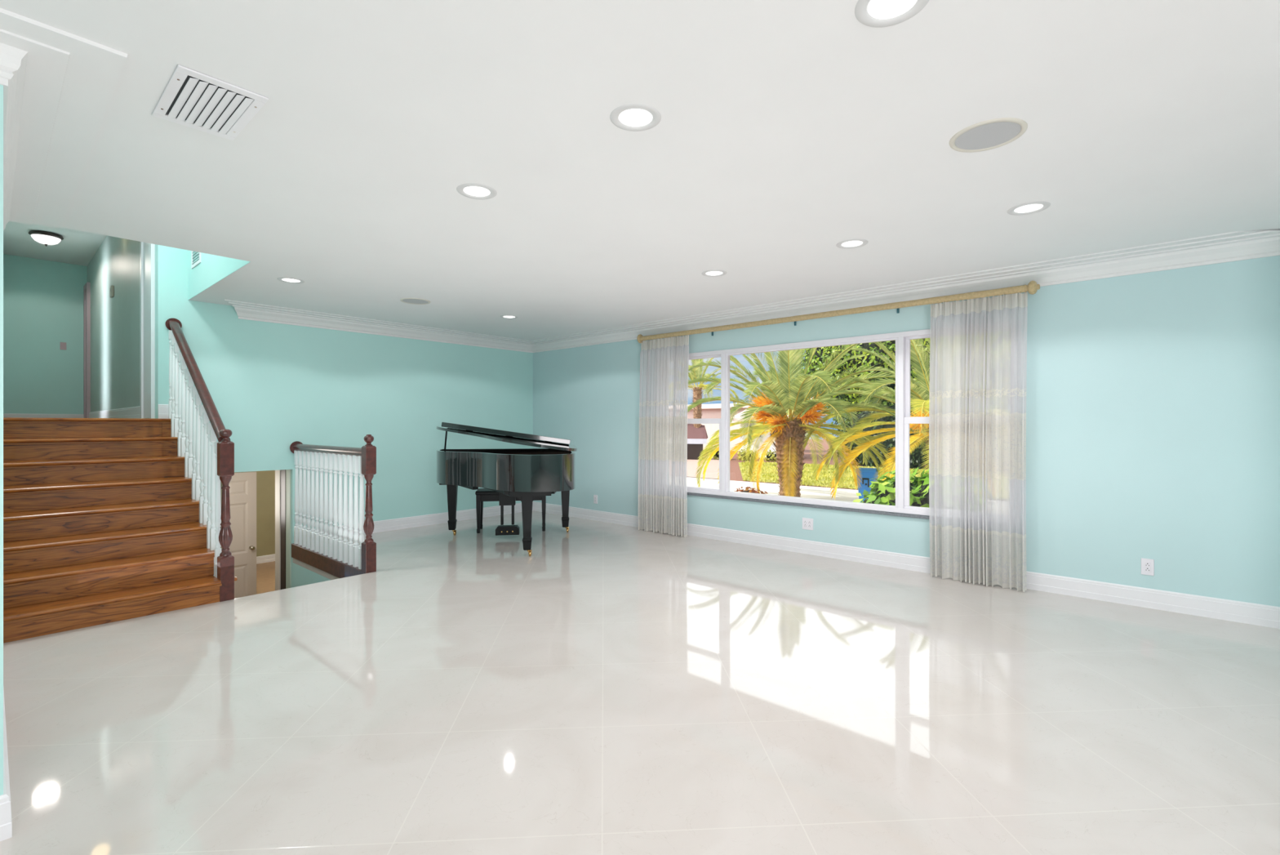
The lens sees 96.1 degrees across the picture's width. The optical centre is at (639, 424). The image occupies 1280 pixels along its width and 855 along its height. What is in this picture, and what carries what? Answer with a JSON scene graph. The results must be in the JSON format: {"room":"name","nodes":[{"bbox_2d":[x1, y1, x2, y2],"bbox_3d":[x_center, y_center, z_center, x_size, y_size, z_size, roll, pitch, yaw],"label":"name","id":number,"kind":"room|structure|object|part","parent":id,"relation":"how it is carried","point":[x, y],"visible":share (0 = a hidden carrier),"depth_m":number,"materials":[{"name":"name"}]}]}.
{"room":"music room","nodes":[
{"label":"music room","id":0,"kind":"room"},
{"bbox_2d":[0,84,3,795],"bbox_3d":[-7.271,0.085,3.434,10.050,5.230,4.534,0,0,41],"label":"wall","id":1,"kind":"structure","parent":0,"point":[1,86],"depth_m":1.81,"materials":[{"name":"teal paint"}]},
{"bbox_2d":[0,794,12,840],"bbox_3d":[-3.489,1.232,0.111,0.018,0.136,4.552,0,0,41],"label":"baseboard","id":2,"kind":"structure","parent":1,"relation":"attached to","point":[6,825],"depth_m":1.80,"materials":[{"name":"white paint"}]},
{"bbox_2d":[3,688,12,822],"bbox_3d":[-2.875,1.232,2.592,2.378,0.136,0.018,0,0,41],"label":"baseboard","id":3,"kind":"structure","parent":1,"relation":"attached to","point":[6,767],"depth_m":1.98,"materials":[{"name":"white paint"}]},
{"bbox_2d":[0,8,128,230],"bbox_3d":[-4.175,-1.133,0.882,2.470,0.135,4.802,0,0,41],"label":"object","id":4,"kind":"structure","parent":1,"relation":"attached to","point":[59,85],"depth_m":2.14,"materials":[{"name":"paint"}]},
{"bbox_2d":[3,253,87,413],"bbox_3d":[-9.620,-1.191,8.481,0.150,2.678,2.400,0,0,41],"label":"wall","id":5,"kind":"structure","parent":0,"point":[43,300],"depth_m":8.86,"materials":[{"name":"teal paint"}]},
{"bbox_2d":[3,413,84,417],"bbox_3d":[-9.202,-0.106,8.829,0.018,0.109,1.006,0,0,41],"label":"baseboard","id":6,"kind":"structure","parent":5,"relation":"attached to","point":[5,415],"depth_m":8.84,"materials":[{"name":"white paint"}]},
{"bbox_2d":[60,342,66,349],"bbox_3d":[-9.036,-1.225,9.020,0.014,0.116,0.070,0,0,41],"label":"light switch","id":7,"kind":"object","parent":5,"relation":"attached to","point":[63,344],"visible":1,"depth_m":9.02,"materials":[{"name":"paint"}]},
{"bbox_2d":[3,221,106,266],"bbox_3d":[-6.621,-2.580,5.944,8.005,0.100,2.560,0,0,41],"label":"ceiling","id":8,"kind":"structure","parent":0,"point":[78,247],"depth_m":8.11,"materials":[{"name":"paint"}]},
{"bbox_2d":[27,230,63,246],"bbox_3d":[-7.892,-2.446,7.651,0.330,0.168,0.330,0,0,41],"label":"flush light","id":9,"kind":"object","parent":8,"relation":"attached to","point":[45,237],"visible":1,"depth_m":7.57,"materials":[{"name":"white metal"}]},
{"bbox_3d":[-7.892,-2.437,7.651,0.284,0.094,0.284,0,0,41],"label":"lamp shade","id":10,"kind":"part","parent":9,"relation":"part of","materials":[{"name":"white glass"}]},
{"bbox_2d":[87,235,139,411],"bbox_3d":[-6.765,-1.191,7.470,5.771,2.678,0.140,0,0,41],"label":"wall","id":11,"kind":"structure","parent":0,"point":[114,321],"depth_m":7.18,"materials":[{"name":"paint"}]},
{"bbox_2d":[83,281,90,417],"bbox_3d":[-8.706,-1.126,9.061,0.445,2.148,0.040,0,0,41],"label":"door frame","id":12,"kind":"structure","parent":11,"relation":"attached to","point":[86,288],"depth_m":8.93,"materials":[{"name":"paint"}]},
{"bbox_2d":[109,284,114,297],"bbox_3d":[-6.691,-1.680,7.290,0.120,0.140,0.032,0,0,41],"label":"thermostat","id":13,"kind":"object","parent":11,"relation":"attached to","point":[111,287],"visible":1,"depth_m":7.26,"materials":[{"name":"beige plastic"}]},
{"bbox_2d":[88,406,139,417],"bbox_3d":[-6.806,-0.120,7.402,4.600,0.136,0.018,0,0,41],"label":"baseboard","id":14,"kind":"structure","parent":11,"relation":"attached to","point":[134,411],"depth_m":6.93,"materials":[{"name":"white paint"}]},
{"bbox_2d":[143,242,149,417],"bbox_3d":[-4.863,-1.089,5.689,0.410,2.053,0.014,0,0,41],"label":"door","id":15,"kind":"structure","parent":11,"relation":"in","point":[146,246],"depth_m":5.70,"materials":[{"name":"white paint"}]},
{"bbox_2d":[139,241,155,418],"bbox_3d":[-4.860,-1.126,5.678,0.600,2.148,0.030,0,0,41],"label":"door frame","id":16,"kind":"structure","parent":11,"relation":"attached to","point":[152,246],"depth_m":5.51,"materials":[{"name":"white paint"}]},
{"bbox_2d":[187,249,250,299],"bbox_3d":[-3.567,-1.865,4.909,2.074,1.329,0.074,0,0,41],"label":"wall","id":17,"kind":"structure","parent":0,"point":[212,268],"depth_m":5.07,"materials":[{"name":"teal paint"}]},
{"bbox_2d":[191,250,200,268],"bbox_3d":[-4.117,-1.660,5.341,0.340,0.380,0.012,0,0,41],"label":"air vent","id":18,"kind":"object","parent":17,"relation":"in","point":[198,261],"visible":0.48,"depth_m":5.36,"materials":[{"name":"white metal"}]},
{"bbox_2d":[220,480,222,551],"bbox_3d":[-6.386,1.401,7.750,5.570,2.502,0.060,0,0,41],"label":"wall","id":19,"kind":"structure","parent":0,"point":[221,485],"depth_m":5.91,"materials":[{"name":"green paint"}]},
{"bbox_2d":[228,471,256,598],"bbox_3d":[-5.401,1.642,7.455,0.108,2.000,0.760,0,0,41],"label":"panelled door","id":20,"kind":"structure","parent":19,"relation":"in","point":[242,490],"depth_m":7.65,"materials":[{"name":"beige paint"}]},
{"bbox_3d":[-5.314,0.842,7.591,0.012,0.200,0.240,0,0,41],"label":"panel","id":21,"kind":"part","parent":20,"relation":"part of","materials":[{"name":"beige paint"}]},
{"bbox_3d":[-5.314,1.377,7.591,0.012,0.670,0.240,0,0,41],"label":"panel","id":22,"kind":"part","parent":20,"relation":"part of","materials":[{"name":"beige paint"}]},
{"bbox_3d":[-5.314,2.192,7.591,0.012,0.660,0.240,0,0,41],"label":"panel","id":23,"kind":"part","parent":20,"relation":"part of","materials":[{"name":"beige paint"}]},
{"bbox_3d":[-5.176,1.652,7.683,0.073,0.058,0.058,0,0,41],"label":"door knob","id":24,"kind":"part","parent":20,"relation":"part of","materials":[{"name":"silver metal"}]},
{"bbox_2d":[234,470,275,556],"bbox_3d":[-7.391,1.401,10.896,0.100,2.502,4.230,0,0,41],"label":"wall","id":25,"kind":"structure","parent":0,"point":[265,480],"depth_m":11.05,"materials":[{"name":"beige paint"}]},
{"bbox_2d":[256,553,275,564],"bbox_3d":[-7.231,2.584,10.988,0.018,0.136,3.680,0,0,41],"label":"baseboard","id":26,"kind":"structure","parent":25,"relation":"attached to","point":[270,557],"depth_m":11.04,"materials":[{"name":"white paint"}]},
{"bbox_2d":[256,560,275,594],"bbox_3d":[-5.141,2.702,8.912,6.300,0.100,4.230,0,0,41],"label":"floor","id":27,"kind":"structure","parent":0,"point":[265,571],"depth_m":9.95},
{"bbox_2d":[293,562,330,586],"bbox_3d":[-3.056,2.076,5.659,1.849,1.152,0.060,0,0,41],"label":"wall","id":28,"kind":"structure","parent":0,"point":[302,575],"depth_m":6.02,"materials":[{"name":"teal paint"}]},
{"bbox_2d":[155,244,533,587],"bbox_3d":[-3.132,0.061,7.099,0.170,5.182,4.388,0,0,41],"label":"wall","id":29,"kind":"structure","parent":0,"point":[274,386],"depth_m":6.67,"materials":[{"name":"teal paint"}]},
{"bbox_2d":[158,404,168,418],"bbox_3d":[-4.466,-0.120,5.444,0.018,0.136,0.140,0,0,41],"label":"baseboard","id":30,"kind":"structure","parent":29,"relation":"attached to","point":[162,408],"depth_m":5.41,"materials":[{"name":"white paint"}]},
{"bbox_2d":[285,469,291,588],"bbox_3d":[-3.851,1.571,6.315,0.130,2.163,0.020,0,0,41],"label":"trim","id":31,"kind":"structure","parent":29,"relation":"attached to","point":[288,472],"depth_m":6.29,"materials":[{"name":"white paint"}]},
{"bbox_2d":[224,299,533,352],"bbox_3d":[-2.805,-1.138,7.111,0.305,0.124,3.937,0,0,41],"label":"crown molding","id":32,"kind":"structure","parent":29,"relation":"attached to","point":[245,310],"depth_m":6.75,"materials":[{"name":"paint"}]},
{"bbox_2d":[314,502,533,537],"bbox_3d":[-2.667,1.232,7.485,0.018,0.136,3.194,0,0,41],"label":"baseboard","id":33,"kind":"structure","parent":29,"relation":"attached to","point":[380,526],"depth_m":7.43,"materials":[{"name":"white paint"}]},
{"bbox_2d":[0,510,1279,854],"bbox_3d":[-0.609,1.400,1.169,11.459,0.200,9.948,0,0,41],"label":"floor","id":34,"kind":"structure","parent":0,"point":[608,688],"depth_m":2.56,"materials":[{"name":"beige tile"}]},
{"bbox_2d":[3,417,237,642],"bbox_3d":[-4.101,0.634,4.465,1.920,1.372,1.199,0,0,41],"label":"staircase","id":35,"kind":"structure","parent":34,"relation":"on","point":[101,525],"depth_m":4.21,"materials":[{"name":"brown wood"}]},
{"bbox_2d":[164,318,234,601],"bbox_3d":[-3.744,0.146,4.863,1.866,2.307,0.124,0,0,41],"label":"stair railing","id":36,"kind":"object","parent":35,"relation":"on","point":[197,437],"visible":1,"depth_m":4.61,"materials":[{"name":"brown wood"}]},
{"bbox_3d":[-3.768,-0.412,4.885,1.764,1.154,0.078,0,0,41],"label":"handrail","id":37,"kind":"part","parent":36,"relation":"part of","materials":[{"name":"brown wood"}]},
{"bbox_3d":[-3.077,0.668,4.275,0.088,1.263,0.088,0,0,41],"label":"newel post","id":38,"kind":"part","parent":36,"relation":"part of","materials":[{"name":"brown wood"}]},
{"bbox_2d":[289,434,376,577],"bbox_3d":[-3.053,0.765,5.663,1.849,1.350,0.140,0,0,41],"label":"guard railing","id":39,"kind":"object","parent":34,"relation":"on","point":[338,557],"visible":1,"depth_m":5.52,"materials":[{"name":"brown wood"}]},
{"bbox_3d":[-3.077,0.250,5.684,1.743,0.074,0.078,0,0,41],"label":"handrail","id":40,"kind":"part","parent":39,"relation":"part of","materials":[{"name":"brown wood"}]},
{"bbox_3d":[-3.062,1.366,5.665,1.833,0.148,0.089,0,0,41],"label":"board","id":41,"kind":"part","parent":39,"relation":"part of","materials":[{"name":"brown wood"}]},
{"bbox_3d":[-2.393,0.695,5.082,0.092,1.210,0.092,0,0,41],"label":"newel post","id":42,"kind":"part","parent":39,"relation":"part of","materials":[{"name":"brown wood"}]},
{"bbox_2d":[435,422,577,555],"bbox_3d":[-1.479,0.640,6.224,1.564,1.326,1.668,0,0,-8],"label":"grand piano","id":43,"kind":"object","parent":34,"relation":"on","point":[526,474],"visible":1,"depth_m":5.85,"materials":[{"name":"black paint"}]},
{"bbox_3d":[-2.193,0.939,6.727,0.150,0.587,0.150,0,0,-8],"label":"leg","id":44,"kind":"part","parent":43,"relation":"part of","materials":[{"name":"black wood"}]},
{"bbox_3d":[-1.458,0.145,6.078,1.564,0.252,1.372,0,0,-8],"label":"lid","id":45,"kind":"part","parent":43,"relation":"part of","materials":[{"name":"black paint"}]},
{"bbox_3d":[-0.896,0.939,6.914,0.150,0.587,0.150,0,0,-8],"label":"leg","id":46,"kind":"part","parent":43,"relation":"part of","materials":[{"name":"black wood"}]},
{"bbox_2d":[475,488,546,533],"bbox_3d":[-1.575,1.050,7.087,0.840,0.500,0.340,0,0,-9],"label":"piano bench","id":47,"kind":"object","parent":34,"relation":"on","point":[482,495],"visible":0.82,"depth_m":6.91,"materials":[{"name":"black wood"}]},
{"bbox_3d":[-1.932,1.073,6.887,0.050,0.455,0.050,0,0,-9],"label":"leg","id":48,"kind":"part","parent":47,"relation":"part of","materials":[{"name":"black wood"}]},
{"bbox_3d":[-1.977,1.073,7.163,0.050,0.455,0.050,0,0,-9],"label":"leg","id":49,"kind":"part","parent":47,"relation":"part of","materials":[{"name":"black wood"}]},
{"bbox_3d":[-1.575,0.823,7.087,0.840,0.045,0.340,0,0,-9],"label":"seat","id":50,"kind":"part","parent":47,"relation":"part of","materials":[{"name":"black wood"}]},
{"bbox_3d":[-1.172,1.073,7.012,0.050,0.455,0.050,0,0,-9],"label":"leg","id":51,"kind":"part","parent":47,"relation":"part of","materials":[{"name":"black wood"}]},
{"bbox_2d":[0,0,1279,340],"bbox_3d":[-0.599,-1.260,1.293,11.609,0.120,10.148,0,0,41],"label":"ceiling","id":52,"kind":"structure","parent":0,"point":[788,131],"depth_m":2.50,"materials":[{"name":"paint"}]},
{"bbox_2d":[151,64,268,140],"bbox_3d":[-1.627,-1.194,2.171,0.466,0.012,0.264,0,0,41],"label":"ceiling vent","id":53,"kind":"object","parent":52,"relation":"in","point":[207,104],"visible":1,"depth_m":2.15,"materials":[{"name":"white metal"}]},
{"bbox_2d":[276,276,305,283],"bbox_3d":[-2.909,-1.200,4.800,0.202,0.008,0.202,0,0,41],"label":"recessed light","id":54,"kind":"object","parent":52,"relation":"in","point":[291,280],"visible":1,"depth_m":4.80,"materials":[{"name":"ceramic"}]},
{"bbox_2d":[400,297,431,304],"bbox_3d":[-2.187,-1.197,5.608,0.280,0.006,0.280,0,0,41],"label":"ceiling speaker","id":55,"kind":"object","parent":52,"relation":"attached to","point":[409,300],"visible":1,"depth_m":5.59,"materials":[{"name":"beige plastic"}]},
{"bbox_2d":[402,298,428,303],"bbox_3d":[-2.187,-1.196,5.608,0.236,0.002,0.236,0,0,41],"label":"grille","id":56,"kind":"object","parent":55,"relation":"attached to","point":[406,300],"depth_m":5.59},
{"bbox_2d":[456,182,497,199],"bbox_3d":[-0.841,-1.200,2.967,0.202,0.008,0.202,0,0,41],"label":"recessed light","id":57,"kind":"object","parent":52,"relation":"in","point":[480,190],"visible":1,"depth_m":2.96,"materials":[{"name":"ceramic"}]},
{"bbox_2d":[499,315,518,318],"bbox_3d":[-1.462,-1.200,6.432,0.202,0.008,0.202,0,0,41],"label":"recessed light","id":58,"kind":"object","parent":52,"relation":"in","point":[501,316],"visible":1,"depth_m":6.44,"materials":[{"name":"ceramic"}]},
{"bbox_2d":[609,103,661,131],"bbox_3d":[-0.017,-1.200,2.255,0.202,0.008,0.202,0,0,41],"label":"recessed light","id":59,"kind":"object","parent":52,"relation":"in","point":[635,115],"visible":1,"depth_m":2.25,"materials":[{"name":"plastic"}]},
{"bbox_2d":[701,269,727,276],"bbox_3d":[0.589,-1.200,4.574,0.202,0.008,0.202,0,0,41],"label":"recessed light","id":60,"kind":"object","parent":52,"relation":"in","point":[713,273],"visible":1,"depth_m":4.57,"materials":[{"name":"plastic"}]},
{"bbox_2d":[835,238,868,248],"bbox_3d":[1.410,-1.200,3.828,0.202,0.008,0.202,0,0,41],"label":"recessed light","id":61,"kind":"object","parent":52,"relation":"in","point":[850,243],"visible":1,"depth_m":3.83,"materials":[{"name":"plastic"}]},
{"bbox_2d":[854,0,928,27],"bbox_3d":[0.719,-1.200,1.639,0.202,0.008,0.202,0,0,41],"label":"recessed light","id":62,"kind":"object","parent":52,"relation":"in","point":[877,9],"visible":1,"depth_m":1.67,"materials":[{"name":"plastic"}]},
{"bbox_2d":[949,117,1027,152],"bbox_3d":[1.444,-1.197,2.393,0.280,0.006,0.280,0,0,41],"label":"ceiling speaker","id":63,"kind":"object","parent":52,"relation":"attached to","point":[991,134],"visible":1,"depth_m":2.38,"materials":[{"name":"beige plastic"}]},
{"bbox_2d":[955,121,1021,149],"bbox_3d":[1.444,-1.196,2.393,0.236,0.002,0.236,0,0,41],"label":"grille","id":64,"kind":"object","parent":63,"relation":"attached to","point":[988,135],"depth_m":2.38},
{"bbox_2d":[1007,200,1050,215],"bbox_3d":[2.160,-1.200,3.200,0.202,0.008,0.202,0,0,41],"label":"recessed light","id":65,"kind":"object","parent":52,"relation":"in","point":[1031,207],"visible":1,"depth_m":3.19,"materials":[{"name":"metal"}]},
{"bbox_2d":[533,255,1279,606],"bbox_3d":[2.690,0.200,5.024,11.609,2.800,0.200,0,0,41],"label":"wall","id":66,"kind":"structure","parent":0,"point":[1153,398],"depth_m":4.20,"materials":[{"name":"teal paint"}]},
{"bbox_2d":[593,494,597,503],"bbox_3d":[-0.601,1.015,7.786,0.070,0.116,0.010,0,0,41],"label":"wall outlet","id":67,"kind":"object","parent":66,"relation":"attached to","point":[595,496],"visible":1,"depth_m":7.78,"materials":[{"name":"plastic"}]},
{"bbox_2d":[802,517,813,529],"bbox_3d":[1.681,1.000,5.774,0.116,0.116,0.010,0,0,41],"label":"wall outlet","id":68,"kind":"object","parent":66,"relation":"attached to","point":[807,523],"visible":1,"depth_m":5.77,"materials":[{"name":"plastic"}]},
{"bbox_2d":[804,520,807,527],"bbox_3d":[1.662,1.000,5.786,0.034,0.068,0.003,0,0,41],"label":"receptacle","id":69,"kind":"object","parent":68,"relation":"attached to","point":[805,521],"depth_m":5.78,"materials":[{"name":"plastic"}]},
{"bbox_2d":[808,520,811,527],"bbox_3d":[1.696,1.000,5.756,0.034,0.068,0.003,0,0,41],"label":"receptacle","id":70,"kind":"object","parent":68,"relation":"attached to","point":[809,522],"depth_m":5.75,"materials":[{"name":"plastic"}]},
{"bbox_2d":[687,328,930,519],"bbox_3d":[1.658,-0.001,5.861,3.775,1.658,0.150,0,0,41],"label":"window","id":71,"kind":"structure","parent":66,"relation":"in","point":[903,419],"depth_m":5.50,"materials":[{"name":"paint"}]},
{"bbox_3d":[0.602,0.357,6.769,0.880,0.845,0.035,0,0,41],"label":"sash","id":72,"kind":"part","parent":71,"relation":"part of","materials":[{"name":"paint"}]},
{"bbox_3d":[0.625,-0.415,6.795,0.880,0.770,0.035,0,0,41],"label":"sash","id":73,"kind":"part","parent":71,"relation":"part of","materials":[{"name":"paint"}]},
{"bbox_3d":[1.618,0.815,5.816,3.775,0.026,0.030,0,0,41],"label":"sill","id":74,"kind":"part","parent":71,"relation":"part of","materials":[{"name":"white wood"}]},
{"bbox_3d":[1.661,-0.007,5.835,1.845,1.575,0.046,0,0,41],"label":"sash","id":75,"kind":"part","parent":71,"relation":"part of","materials":[{"name":"glass"}]},
{"bbox_3d":[2.706,0.357,4.914,0.850,0.845,0.035,0,0,41],"label":"sash","id":76,"kind":"part","parent":71,"relation":"part of","materials":[{"name":"paint"}]},
{"bbox_3d":[2.729,-0.415,4.940,0.850,0.770,0.035,0,0,41],"label":"sash","id":77,"kind":"part","parent":71,"relation":"part of","materials":[{"name":"paint"}]},
{"bbox_2d":[636,280,1039,342],"bbox_3d":[1.547,-1.052,5.779,4.090,0.112,0.178,0,0,41],"label":"curtain rod","id":78,"kind":"object","parent":66,"relation":"attached to","point":[1032,287],"visible":1,"depth_m":5.27,"materials":[{"name":"brown wood"}]},
{"bbox_2d":[637,334,688,537],"bbox_3d":[0.270,0.133,6.849,0.747,2.328,0.093,0,0,41],"label":"sheer curtain","id":79,"kind":"object","parent":78,"relation":"hanging from","point":[664,362],"visible":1,"depth_m":6.83,"materials":[{"name":"fabric"}]},
{"bbox_2d":[928,292,1027,591],"bbox_3d":[2.727,0.133,4.683,0.707,2.328,0.089,0,0,41],"label":"sheer curtain","id":80,"kind":"object","parent":78,"relation":"hanging from","point":[978,346],"visible":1,"depth_m":4.67,"materials":[{"name":"fabric"}]},
{"bbox_2d":[528,229,1279,352],"bbox_3d":[1.214,-1.138,5.989,7.819,0.124,0.305,0,0,41],"label":"crown molding","id":81,"kind":"structure","parent":66,"relation":"attached to","point":[1236,246],"depth_m":4.59,"materials":[{"name":"paint"}]},
{"bbox_2d":[532,501,1279,628],"bbox_3d":[1.309,1.232,6.096,7.819,0.136,0.018,0,0,41],"label":"baseboard","id":82,"kind":"structure","parent":66,"relation":"attached to","point":[1256,614],"depth_m":4.47,"materials":[{"name":"white paint"}]},
{"bbox_2d":[1141,557,1154,575],"bbox_3d":[3.599,1.012,4.083,0.070,0.116,0.010,0,0,41],"label":"wall outlet","id":83,"kind":"object","parent":66,"relation":"attached to","point":[1147,564],"visible":1,"depth_m":4.08,"materials":[{"name":"plastic"}]},
{"bbox_2d":[1144,561,1151,572],"bbox_3d":[3.597,1.012,4.080,0.034,0.068,0.003,0,0,41],"label":"receptacle","id":84,"kind":"object","parent":83,"relation":"attached to","point":[1147,564],"depth_m":4.08,"materials":[{"name":"plastic"}]},
{"bbox_3d":[-2.990,1.501,7.636,0.315,2.302,3.100,0,0,41],"label":"wall","id":85,"kind":"structure","parent":0,"visible":0},
{"bbox_2d":[275,469,280,590],"bbox_3d":[-4.084,1.506,6.520,0.160,2.292,0.040,0,0,41],"label":"trim","id":86,"kind":"structure","parent":85,"relation":"attached to","point":[277,473],"depth_m":6.49,"materials":[{"name":"beige paint"}]},
{"bbox_2d":[280,469,285,589],"bbox_3d":[-3.960,1.506,6.415,0.155,2.292,0.034,0,0,41],"label":"trim","id":87,"kind":"structure","parent":85,"relation":"attached to","point":[282,471],"depth_m":6.40,"materials":[{"name":"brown wood"}]},
{"label":"outside","id":88,"kind":"structure","parent":0,"visible":0},
{"bbox_2d":[687,476,858,502],"bbox_3d":[0.505,1.890,18.719,72.000,0.001,4.350,0,0,41],"label":"floor","id":89,"kind":"structure","parent":88,"point":[816,492],"depth_m":16.66,"materials":[{"name":"concrete"}]},
{"bbox_2d":[800,337,929,499],"bbox_3d":[6.488,-0.432,12.570,5.809,4.664,5.854,0,0,16],"label":"date palm","id":90,"kind":"object","parent":89,"relation":"on","point":[919,403],"visible":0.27,"depth_m":12.46,"materials":[{"name":"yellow plant"}]},
{"bbox_2d":[855,467,878,502],"bbox_3d":[5.415,1.476,13.703,0.456,0.848,0.456,0,0,33],"label":"recycling bin","id":91,"kind":"object","parent":89,"relation":"on","point":[868,473],"visible":0.43,"depth_m":13.55,"materials":[{"name":"blue plastic"}]},
{"bbox_3d":[5.415,1.094,13.703,0.456,0.085,0.456,0,0,33],"label":"lid","id":92,"kind":"part","parent":91,"relation":"part of","materials":[{"name":"blue plastic"}]},
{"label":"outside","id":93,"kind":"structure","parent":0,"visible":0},
{"bbox_2d":[689,439,928,489],"bbox_3d":[17.512,2.000,34.985,90.000,0.200,64.352,0,0,41],"label":"floor","id":94,"kind":"structure","parent":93,"point":[735,470],"depth_m":29.77,"materials":[{"name":"grey concrete"}]},
{"bbox_2d":[687,402,750,450],"bbox_3d":[5.882,0.145,43.406,10.591,3.510,3.451,0,0,41],"label":"house","id":95,"kind":"structure","parent":94,"relation":"on","point":[708,411],"depth_m":42.21,"materials":[{"name":"paint"}]},
{"bbox_2d":[711,448,733,459],"bbox_3d":[4.329,1.634,30.890,1.525,0.833,0.956,0,0,41],"label":"plant","id":96,"kind":"object","parent":94,"relation":"on","point":[716,455],"visible":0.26,"depth_m":30.71,"materials":[{"name":"green plant"}]},
{"bbox_2d":[736,448,759,460],"bbox_3d":[5.596,1.638,30.119,1.326,0.746,0.910,0,0,41],"label":"plant","id":97,"kind":"object","parent":94,"relation":"on","point":[740,456],"visible":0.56,"depth_m":30.05,"materials":[{"name":"green plant"}]},
{"bbox_2d":[733,486,768,493],"bbox_3d":[2.504,1.691,12.980,0.873,0.602,0.925,0,0,-36],"label":"shrub","id":98,"kind":"object","parent":94,"relation":"on","point":[748,490],"visible":0.16,"depth_m":12.97,"materials":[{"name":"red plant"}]},
{"bbox_2d":[760,449,777,461],"bbox_3d":[6.801,1.650,29.495,1.310,0.725,0.847,0,0,41],"label":"plant","id":99,"kind":"object","parent":94,"relation":"on","point":[770,455],"visible":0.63,"depth_m":29.37,"materials":[{"name":"green plant"}]},
{"bbox_2d":[730,397,826,457],"bbox_3d":[8.212,0.115,33.841,3.689,3.570,4.879,0,0,41],"label":"house","id":100,"kind":"structure","parent":94,"relation":"on","point":[736,418],"depth_m":32.85,"materials":[{"name":"paint"}]},
{"bbox_2d":[687,343,925,497],"bbox_3d":[3.845,-0.396,14.591,6.037,4.808,6.178,0,0,-40],"label":"date palm","id":101,"kind":"object","parent":94,"relation":"on","point":[790,397],"visible":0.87,"depth_m":13.91,"materials":[{"name":"green plant"}]},
{"bbox_2d":[737,460,927,488],"bbox_3d":[17.386,1.885,13.068,39.200,0.001,9.400,0,0,41],"label":"lawn","id":102,"kind":"structure","parent":94,"relation":"on","point":[740,463],"depth_m":20.77,"materials":[{"name":"plant"}]},
{"bbox_2d":[800,337,929,431],"bbox_3d":[13.454,-2.616,28.484,12.684,9.050,7.187,0,0,35],"label":"leafy tree","id":103,"kind":"object","parent":94,"relation":"on","point":[821,353],"visible":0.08,"depth_m":28.18,"materials":[{"name":"green plant"}]},
{"bbox_2d":[830,395,928,468],"bbox_3d":[13.920,0.531,23.385,12.672,4.332,2.392,0,0,39],"label":"hedge","id":104,"kind":"object","parent":94,"relation":"on","point":[916,455],"visible":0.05,"depth_m":25.19,"materials":[{"name":"green plant"}]},
{"bbox_2d":[852,463,928,507],"bbox_3d":[4.660,1.383,9.714,2.259,1.508,1.261,0,0,27],"label":"leafy bush","id":105,"kind":"object","parent":94,"relation":"on","point":[884,493],"visible":0.28,"depth_m":9.62,"materials":[{"name":"green plant"}]},
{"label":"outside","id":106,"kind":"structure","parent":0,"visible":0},
{"bbox_2d":[687,456,719,479],"bbox_3d":[0.099,1.880,31.641,20.300,0.001,14.400,0,0,41],"label":"floor","id":107,"kind":"structure","parent":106,"point":[713,468],"depth_m":24.10,"materials":[{"name":"beige concrete"}]},
{"bbox_2d":[687,423,707,459],"bbox_3d":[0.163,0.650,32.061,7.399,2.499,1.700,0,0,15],"label":"house","id":108,"kind":"structure","parent":107,"relation":"on","point":[696,437],"depth_m":30.66,"materials":[{"name":"paint"}]},
{"bbox_2d":[688,357,746,428],"bbox_3d":[3.186,-1.074,31.361,5.477,5.948,4.973,0,0,41],"label":"date palm","id":109,"kind":"object","parent":107,"relation":"on","point":[695,372],"visible":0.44,"depth_m":31.16,"materials":[{"name":"green plant"}]}
]}

